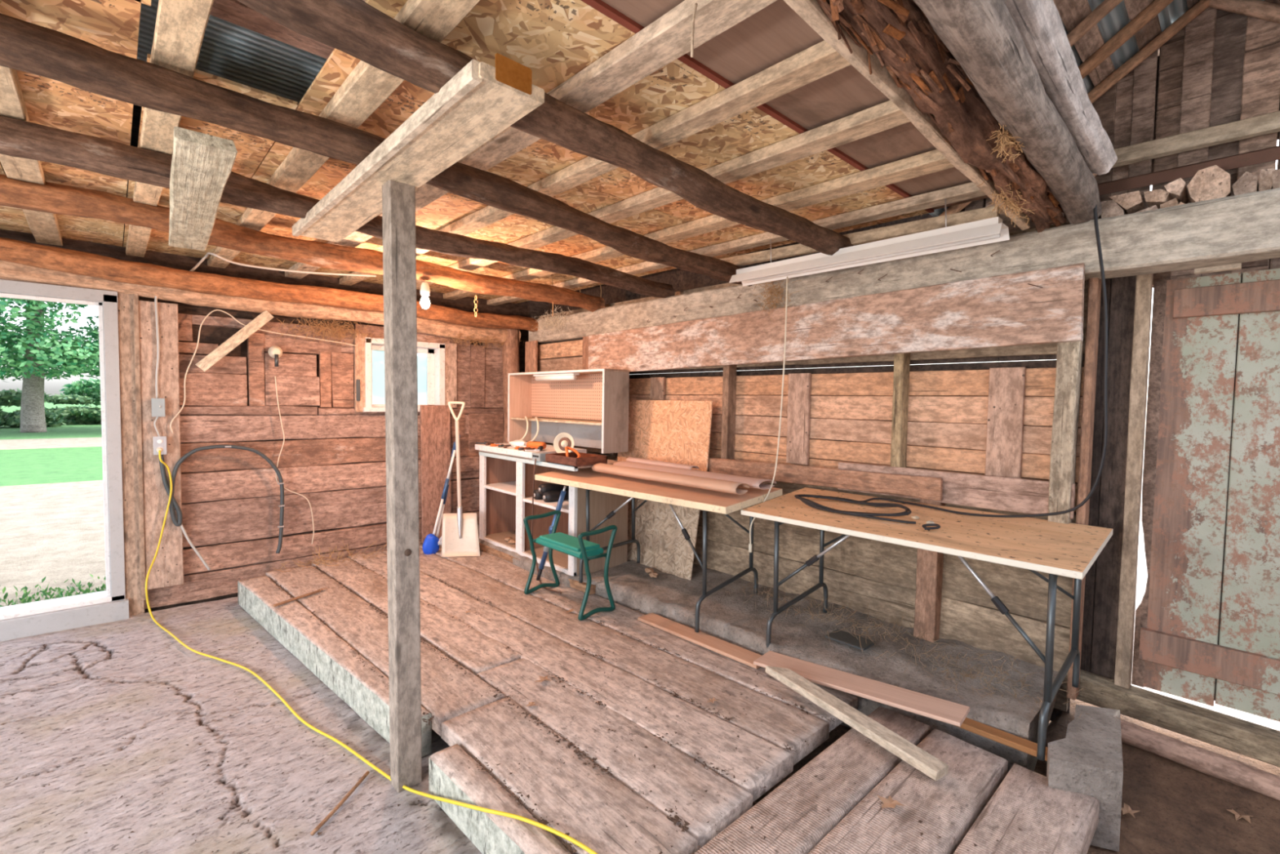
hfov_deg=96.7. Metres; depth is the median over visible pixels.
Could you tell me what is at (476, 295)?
chain
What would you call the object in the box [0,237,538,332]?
log
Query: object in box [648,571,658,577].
husk
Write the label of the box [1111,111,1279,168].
wooden beam
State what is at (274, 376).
wire
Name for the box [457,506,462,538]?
socket
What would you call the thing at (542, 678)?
dead leaf
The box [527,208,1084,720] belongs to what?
wall
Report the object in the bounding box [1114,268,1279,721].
door
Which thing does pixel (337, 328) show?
nest
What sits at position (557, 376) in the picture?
lamp
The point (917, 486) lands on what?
board
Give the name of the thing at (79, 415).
bush
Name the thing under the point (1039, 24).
log
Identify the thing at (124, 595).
door
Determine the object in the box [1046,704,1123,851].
block
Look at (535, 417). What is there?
cable
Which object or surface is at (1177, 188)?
log
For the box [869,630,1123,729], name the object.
litter
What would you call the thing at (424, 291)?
socket
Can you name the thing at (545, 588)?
hanging wire
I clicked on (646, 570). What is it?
husk
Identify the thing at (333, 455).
wall
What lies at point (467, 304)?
wall
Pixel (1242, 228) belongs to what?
beam
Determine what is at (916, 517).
chip
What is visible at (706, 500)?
folding table
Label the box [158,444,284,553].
hose
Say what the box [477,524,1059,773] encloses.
ledge
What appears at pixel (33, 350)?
maple tree
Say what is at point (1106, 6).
rafter
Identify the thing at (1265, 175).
log
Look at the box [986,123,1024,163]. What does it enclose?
nest
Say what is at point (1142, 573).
yard
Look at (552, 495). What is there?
bag
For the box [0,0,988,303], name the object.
ceiling
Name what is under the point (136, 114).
ceiling
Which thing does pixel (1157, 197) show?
log
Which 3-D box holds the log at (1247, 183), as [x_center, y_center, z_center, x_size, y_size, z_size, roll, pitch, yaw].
[2.520,-0.963,2.366,0.300,0.113,0.074,-2,4,-43]
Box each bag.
[533,488,543,499]
[537,483,568,494]
[542,490,568,502]
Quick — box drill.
[523,441,546,451]
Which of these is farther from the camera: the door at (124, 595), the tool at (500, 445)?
the tool at (500, 445)
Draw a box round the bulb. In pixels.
[419,282,430,308]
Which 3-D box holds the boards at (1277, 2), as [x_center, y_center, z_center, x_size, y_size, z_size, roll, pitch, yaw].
[1.452,-1.625,1.035,4.200,0.602,0.735,-2,4,-43]
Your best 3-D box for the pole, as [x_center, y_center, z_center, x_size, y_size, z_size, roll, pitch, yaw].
[-1.816,0.636,5.309,0.034,0.987,0.268,3,3,33]
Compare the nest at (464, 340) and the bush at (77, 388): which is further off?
the bush at (77, 388)
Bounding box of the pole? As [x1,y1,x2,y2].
[435,441,455,537]
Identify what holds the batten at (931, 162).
attached to the ceiling at (243, 51)
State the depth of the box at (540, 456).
4.57 m
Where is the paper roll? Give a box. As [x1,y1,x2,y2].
[591,457,776,494]
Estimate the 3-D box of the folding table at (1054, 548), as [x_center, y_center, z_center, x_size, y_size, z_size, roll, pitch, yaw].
[1.359,0.849,2.937,0.710,0.830,1.565,-2,4,-43]
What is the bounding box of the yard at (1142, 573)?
[1131,449,1279,730]
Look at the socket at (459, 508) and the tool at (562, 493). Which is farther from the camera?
the socket at (459, 508)
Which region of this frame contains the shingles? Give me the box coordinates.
[825,629,875,650]
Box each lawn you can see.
[0,423,102,439]
[0,446,102,486]
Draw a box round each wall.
[0,168,527,330]
[138,296,528,613]
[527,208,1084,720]
[531,222,1241,711]
[964,7,1279,288]
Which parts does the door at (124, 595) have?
sill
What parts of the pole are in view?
handle, handle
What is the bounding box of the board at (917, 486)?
[708,457,942,501]
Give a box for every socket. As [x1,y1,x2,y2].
[267,346,282,366]
[419,282,430,296]
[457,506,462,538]
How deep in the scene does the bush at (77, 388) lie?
30.34 m
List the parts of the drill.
handle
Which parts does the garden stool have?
frame, seat, frame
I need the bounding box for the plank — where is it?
[168,126,237,250]
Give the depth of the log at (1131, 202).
2.54 m
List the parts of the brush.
handle, handle, handle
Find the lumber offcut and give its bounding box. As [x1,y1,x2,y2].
[765,666,948,781]
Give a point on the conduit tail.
(187, 537)
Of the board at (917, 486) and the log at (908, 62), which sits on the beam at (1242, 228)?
the log at (908, 62)
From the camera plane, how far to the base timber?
4.88 m
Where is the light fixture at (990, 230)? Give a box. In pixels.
[728,199,1009,552]
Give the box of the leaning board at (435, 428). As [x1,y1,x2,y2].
[419,404,451,542]
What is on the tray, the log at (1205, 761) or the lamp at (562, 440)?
the lamp at (562, 440)
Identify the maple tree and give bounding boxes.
[0,297,100,432]
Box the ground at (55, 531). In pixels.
[0,429,1145,606]
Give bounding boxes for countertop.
[475,442,586,458]
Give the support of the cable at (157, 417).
attached to the switch box at (157, 404)
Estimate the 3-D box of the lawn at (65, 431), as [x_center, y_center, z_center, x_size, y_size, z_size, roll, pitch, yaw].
[-23.917,0.093,25.782,160.000,0.014,12.663,-2,4,-43]
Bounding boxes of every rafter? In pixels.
[920,0,1173,217]
[938,0,1210,216]
[1066,0,1123,46]
[1208,0,1279,23]
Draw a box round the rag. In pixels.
[508,440,527,445]
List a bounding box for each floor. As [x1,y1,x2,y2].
[0,596,482,853]
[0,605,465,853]
[752,698,1279,853]
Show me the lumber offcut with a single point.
(922, 760)
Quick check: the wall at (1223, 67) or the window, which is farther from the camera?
the window
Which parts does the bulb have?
bulb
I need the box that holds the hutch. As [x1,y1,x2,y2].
[507,368,629,453]
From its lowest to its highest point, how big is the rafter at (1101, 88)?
0.801 m
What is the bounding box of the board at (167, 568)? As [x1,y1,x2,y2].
[138,300,183,589]
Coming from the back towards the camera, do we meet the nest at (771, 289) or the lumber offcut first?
the nest at (771, 289)
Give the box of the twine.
[551,274,553,315]
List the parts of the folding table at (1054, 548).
leg, leg, leg, leg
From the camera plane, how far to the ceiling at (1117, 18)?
2.61 m
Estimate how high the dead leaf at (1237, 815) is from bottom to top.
0.018 m
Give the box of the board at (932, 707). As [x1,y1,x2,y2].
[753,650,969,726]
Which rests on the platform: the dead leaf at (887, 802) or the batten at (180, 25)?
the dead leaf at (887, 802)
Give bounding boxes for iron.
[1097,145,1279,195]
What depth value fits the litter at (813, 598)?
3.10 m
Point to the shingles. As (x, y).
(845, 637)
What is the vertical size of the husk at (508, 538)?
0.041 m
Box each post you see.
[382,180,422,792]
[502,328,519,443]
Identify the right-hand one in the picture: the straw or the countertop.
the countertop
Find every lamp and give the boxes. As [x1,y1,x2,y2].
[533,373,579,381]
[553,432,573,453]
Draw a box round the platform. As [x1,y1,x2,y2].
[237,543,1099,853]
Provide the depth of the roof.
2.55 m
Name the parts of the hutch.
panel, panel, panel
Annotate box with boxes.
[151,398,165,416]
[153,435,167,454]
[532,452,548,461]
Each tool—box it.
[475,441,487,444]
[497,444,511,447]
[524,448,540,451]
[536,485,566,580]
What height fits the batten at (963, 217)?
0.063 m
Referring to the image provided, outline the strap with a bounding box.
[564,446,580,457]
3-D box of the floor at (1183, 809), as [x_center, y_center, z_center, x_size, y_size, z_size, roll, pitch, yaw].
[0.999,1.459,2.657,2.780,0.154,8.400,-2,4,-43]
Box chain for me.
[474,294,478,316]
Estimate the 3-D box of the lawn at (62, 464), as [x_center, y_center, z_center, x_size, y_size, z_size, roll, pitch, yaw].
[-13.173,0.797,14.222,120.000,0.014,9.177,-2,4,-43]
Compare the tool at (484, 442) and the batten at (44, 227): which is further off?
the tool at (484, 442)
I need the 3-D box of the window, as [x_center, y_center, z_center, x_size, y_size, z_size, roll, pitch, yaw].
[-2.227,-0.497,5.437,0.950,0.700,0.170,-2,4,-43]
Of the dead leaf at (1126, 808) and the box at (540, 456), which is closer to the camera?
the dead leaf at (1126, 808)
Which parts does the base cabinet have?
shelf, panel, shelf, rail, rail, shelf, panel, panel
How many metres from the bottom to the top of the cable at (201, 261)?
1.054 m
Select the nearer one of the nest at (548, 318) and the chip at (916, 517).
the chip at (916, 517)
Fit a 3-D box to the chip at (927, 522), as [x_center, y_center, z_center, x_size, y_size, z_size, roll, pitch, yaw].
[1.411,0.464,2.760,0.026,0.019,0.039,-2,4,-43]
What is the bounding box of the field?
[0,398,101,412]
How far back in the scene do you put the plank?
2.14 m
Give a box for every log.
[0,13,751,286]
[0,115,675,297]
[0,173,604,311]
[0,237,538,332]
[0,260,520,343]
[236,0,860,255]
[783,0,1066,232]
[913,0,1102,224]
[1003,0,1117,175]
[1100,200,1125,218]
[1108,190,1145,214]
[1120,719,1279,800]
[1134,204,1157,213]
[1143,189,1172,208]
[1160,197,1179,208]
[1164,177,1188,204]
[1186,164,1230,203]
[1231,171,1258,195]
[1259,168,1275,191]
[1271,168,1279,189]
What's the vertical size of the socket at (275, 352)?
0.170 m
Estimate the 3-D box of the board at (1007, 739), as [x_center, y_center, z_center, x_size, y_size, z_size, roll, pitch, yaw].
[1.501,1.308,2.431,0.072,0.026,0.560,-2,4,-44]
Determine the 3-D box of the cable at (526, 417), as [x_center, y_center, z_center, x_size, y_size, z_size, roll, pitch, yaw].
[-1.086,0.028,5.403,0.168,0.258,0.148,3,3,37]
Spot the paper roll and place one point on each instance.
(677, 473)
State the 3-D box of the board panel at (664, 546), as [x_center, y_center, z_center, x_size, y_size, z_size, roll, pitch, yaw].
[0.071,0.761,4.622,0.134,0.717,1.040,-2,4,-43]
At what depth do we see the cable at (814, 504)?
2.77 m
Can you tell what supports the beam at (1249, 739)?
on the floor at (1183, 809)
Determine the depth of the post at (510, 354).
5.97 m
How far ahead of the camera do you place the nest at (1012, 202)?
2.28 m
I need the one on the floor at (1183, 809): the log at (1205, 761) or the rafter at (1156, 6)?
the log at (1205, 761)
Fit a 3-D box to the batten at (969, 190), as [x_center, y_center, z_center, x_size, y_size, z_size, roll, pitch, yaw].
[-0.669,-1.145,3.744,2.004,0.185,4.900,-2,4,-43]
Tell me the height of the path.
0.014 m
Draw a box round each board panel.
[617,400,712,471]
[626,496,700,579]
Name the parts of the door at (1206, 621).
rail, rail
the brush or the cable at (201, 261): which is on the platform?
the brush
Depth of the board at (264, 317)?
4.38 m
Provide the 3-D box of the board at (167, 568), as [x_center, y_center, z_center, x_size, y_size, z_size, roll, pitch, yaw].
[-3.507,0.140,4.170,0.220,2.085,0.031,-2,4,-43]
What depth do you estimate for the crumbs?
2.47 m
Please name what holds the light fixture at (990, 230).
hanging from the log at (356, 28)
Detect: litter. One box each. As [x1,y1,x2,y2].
[694,560,1071,702]
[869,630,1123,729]
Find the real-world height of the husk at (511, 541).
0.040 m
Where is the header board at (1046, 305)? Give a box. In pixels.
[588,262,1084,373]
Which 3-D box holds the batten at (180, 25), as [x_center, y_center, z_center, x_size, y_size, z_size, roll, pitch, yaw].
[-2.249,-1.185,2.620,0.105,0.051,4.400,-2,4,-43]
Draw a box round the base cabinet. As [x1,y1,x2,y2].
[475,442,628,575]
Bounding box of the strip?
[310,770,369,835]
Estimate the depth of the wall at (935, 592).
3.16 m
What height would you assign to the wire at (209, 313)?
0.940 m
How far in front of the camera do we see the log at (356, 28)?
1.82 m
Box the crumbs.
[271,549,1078,853]
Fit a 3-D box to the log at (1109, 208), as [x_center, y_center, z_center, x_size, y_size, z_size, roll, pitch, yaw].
[2.237,-0.970,2.671,0.302,0.117,0.085,-2,4,-44]
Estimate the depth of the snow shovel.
5.07 m
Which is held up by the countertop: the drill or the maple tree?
the drill
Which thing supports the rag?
on the countertop
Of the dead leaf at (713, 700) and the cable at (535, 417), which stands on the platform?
the dead leaf at (713, 700)
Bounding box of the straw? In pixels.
[274,539,386,571]
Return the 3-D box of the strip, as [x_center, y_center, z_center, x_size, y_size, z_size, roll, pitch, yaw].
[-1.167,1.467,2.234,0.020,0.017,0.346,1,3,6]
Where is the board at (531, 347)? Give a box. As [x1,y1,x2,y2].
[524,340,537,441]
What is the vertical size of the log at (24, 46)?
0.217 m
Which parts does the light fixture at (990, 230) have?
pull cord, hanger chain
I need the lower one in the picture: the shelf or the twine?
the shelf
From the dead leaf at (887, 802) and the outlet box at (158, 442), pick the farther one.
the outlet box at (158, 442)
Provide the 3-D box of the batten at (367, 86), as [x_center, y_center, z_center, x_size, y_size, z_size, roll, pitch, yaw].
[-1.724,-1.184,2.767,0.118,0.051,4.900,-2,4,-43]
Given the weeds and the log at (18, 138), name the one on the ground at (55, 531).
the weeds
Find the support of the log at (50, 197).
on the beam at (1242, 228)
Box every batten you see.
[0,66,62,245]
[125,0,213,257]
[207,0,480,268]
[284,0,777,279]
[338,40,867,285]
[416,100,910,288]
[443,149,955,300]
[486,3,986,306]
[719,204,999,266]
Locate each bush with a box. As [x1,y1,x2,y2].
[0,387,69,427]
[44,393,101,424]
[59,377,101,405]
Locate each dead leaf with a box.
[525,701,536,706]
[534,675,551,681]
[706,697,718,703]
[877,795,904,808]
[1121,802,1139,817]
[1226,808,1253,822]
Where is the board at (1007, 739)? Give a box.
[951,717,1048,760]
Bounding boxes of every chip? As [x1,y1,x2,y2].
[911,515,919,519]
[925,520,934,524]
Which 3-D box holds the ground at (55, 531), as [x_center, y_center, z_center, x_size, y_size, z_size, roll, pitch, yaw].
[-6.954,1.204,7.531,120.000,0.014,9.112,-2,4,-43]
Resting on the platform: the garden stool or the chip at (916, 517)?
the garden stool
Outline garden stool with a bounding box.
[523,510,617,620]
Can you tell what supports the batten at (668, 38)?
attached to the ceiling at (243, 51)
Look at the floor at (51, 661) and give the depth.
2.53 m
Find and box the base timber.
[479,542,595,595]
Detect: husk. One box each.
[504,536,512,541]
[507,539,515,543]
[644,567,653,573]
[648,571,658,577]
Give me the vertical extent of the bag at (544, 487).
0.093 m
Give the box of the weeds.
[0,573,106,607]
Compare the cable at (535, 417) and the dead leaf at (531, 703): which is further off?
the cable at (535, 417)
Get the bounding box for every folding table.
[534,466,782,632]
[741,487,1112,760]
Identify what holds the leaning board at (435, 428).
on the platform
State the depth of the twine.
4.85 m
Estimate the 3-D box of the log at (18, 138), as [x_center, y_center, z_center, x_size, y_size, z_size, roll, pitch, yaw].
[-1.668,-1.076,2.721,5.323,0.228,0.158,-2,4,-44]
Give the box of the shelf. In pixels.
[511,417,601,425]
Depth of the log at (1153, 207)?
2.46 m
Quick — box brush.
[422,435,460,554]
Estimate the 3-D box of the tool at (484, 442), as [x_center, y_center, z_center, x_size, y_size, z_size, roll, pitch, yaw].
[-1.486,0.154,5.366,0.138,0.028,0.026,2,3,19]
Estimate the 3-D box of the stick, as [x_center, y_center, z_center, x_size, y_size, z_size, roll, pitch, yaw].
[-2.356,1.176,3.914,0.023,0.015,0.326,2,4,26]
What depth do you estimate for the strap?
4.50 m
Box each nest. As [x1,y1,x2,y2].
[244,314,384,346]
[422,328,524,352]
[531,306,578,337]
[753,278,797,319]
[977,180,1034,227]
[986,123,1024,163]
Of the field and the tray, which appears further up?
the field
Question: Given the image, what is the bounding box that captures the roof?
[1053,0,1199,87]
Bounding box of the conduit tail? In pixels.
[180,524,210,570]
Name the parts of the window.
casing, frame, sash, frame, sash, pane, sash, frame, sash, frame, casing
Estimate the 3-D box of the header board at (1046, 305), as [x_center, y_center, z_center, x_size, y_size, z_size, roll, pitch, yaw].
[0.772,-0.611,3.895,0.061,0.357,3.616,-2,3,-43]
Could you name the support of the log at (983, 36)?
on the beam at (1242, 228)
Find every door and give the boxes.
[0,278,146,641]
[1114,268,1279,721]
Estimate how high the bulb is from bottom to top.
0.185 m
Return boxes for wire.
[169,309,355,433]
[274,376,314,544]
[531,458,561,593]
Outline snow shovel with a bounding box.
[441,401,479,556]
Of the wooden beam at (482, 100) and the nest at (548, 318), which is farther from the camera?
the nest at (548, 318)
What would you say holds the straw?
on the platform
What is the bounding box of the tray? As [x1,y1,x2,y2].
[545,452,607,466]
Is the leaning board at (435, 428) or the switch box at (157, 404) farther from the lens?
the leaning board at (435, 428)
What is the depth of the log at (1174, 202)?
2.44 m
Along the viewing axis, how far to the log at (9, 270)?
4.37 m
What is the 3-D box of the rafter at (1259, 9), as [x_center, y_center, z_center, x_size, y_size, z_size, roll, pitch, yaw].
[2.846,-1.574,2.265,0.063,0.698,0.862,-1,4,-42]
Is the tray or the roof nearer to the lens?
the roof
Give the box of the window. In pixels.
[354,333,457,412]
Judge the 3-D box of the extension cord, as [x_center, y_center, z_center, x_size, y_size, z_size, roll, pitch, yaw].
[-1.773,0.830,2.840,4.324,1.210,0.188,3,3,36]
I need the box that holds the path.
[0,437,102,449]
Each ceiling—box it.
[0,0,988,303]
[126,104,142,191]
[928,0,1188,217]
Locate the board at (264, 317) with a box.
[195,311,273,372]
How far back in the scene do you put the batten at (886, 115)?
2.39 m
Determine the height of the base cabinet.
0.975 m
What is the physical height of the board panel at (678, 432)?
0.626 m
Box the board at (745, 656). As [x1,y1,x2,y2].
[637,612,761,668]
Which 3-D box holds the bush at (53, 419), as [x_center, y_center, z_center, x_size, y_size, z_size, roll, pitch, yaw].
[-28.924,-0.791,25.782,4.363,2.012,3.418,-2,4,-43]
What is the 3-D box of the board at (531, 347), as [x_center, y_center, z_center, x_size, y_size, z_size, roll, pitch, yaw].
[-1.148,0.081,5.975,0.032,1.950,0.207,-2,4,-43]
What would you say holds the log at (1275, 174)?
on the beam at (1242, 228)
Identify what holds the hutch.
on the countertop
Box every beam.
[292,53,544,242]
[528,187,1279,344]
[1075,669,1279,767]
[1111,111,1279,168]
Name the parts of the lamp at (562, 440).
bulb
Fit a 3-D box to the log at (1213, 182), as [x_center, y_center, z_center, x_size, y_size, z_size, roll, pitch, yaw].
[2.456,-0.995,2.456,0.300,0.167,0.139,-2,4,-43]
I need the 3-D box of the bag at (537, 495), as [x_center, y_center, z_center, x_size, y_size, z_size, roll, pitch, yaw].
[-0.727,0.564,4.883,0.418,0.093,0.098,-2,4,-43]
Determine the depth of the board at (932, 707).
2.62 m
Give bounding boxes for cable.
[153,416,160,436]
[154,252,376,398]
[520,416,528,439]
[528,416,538,441]
[794,204,1107,524]
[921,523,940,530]
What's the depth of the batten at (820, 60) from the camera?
2.02 m
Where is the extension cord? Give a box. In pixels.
[145,447,598,853]
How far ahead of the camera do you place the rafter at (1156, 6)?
2.56 m
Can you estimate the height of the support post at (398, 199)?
2.433 m
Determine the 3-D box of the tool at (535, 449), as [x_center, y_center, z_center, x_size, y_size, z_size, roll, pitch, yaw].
[-0.890,0.193,4.719,0.127,0.027,0.027,0,3,-22]
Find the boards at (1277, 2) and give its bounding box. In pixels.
[1264,0,1279,4]

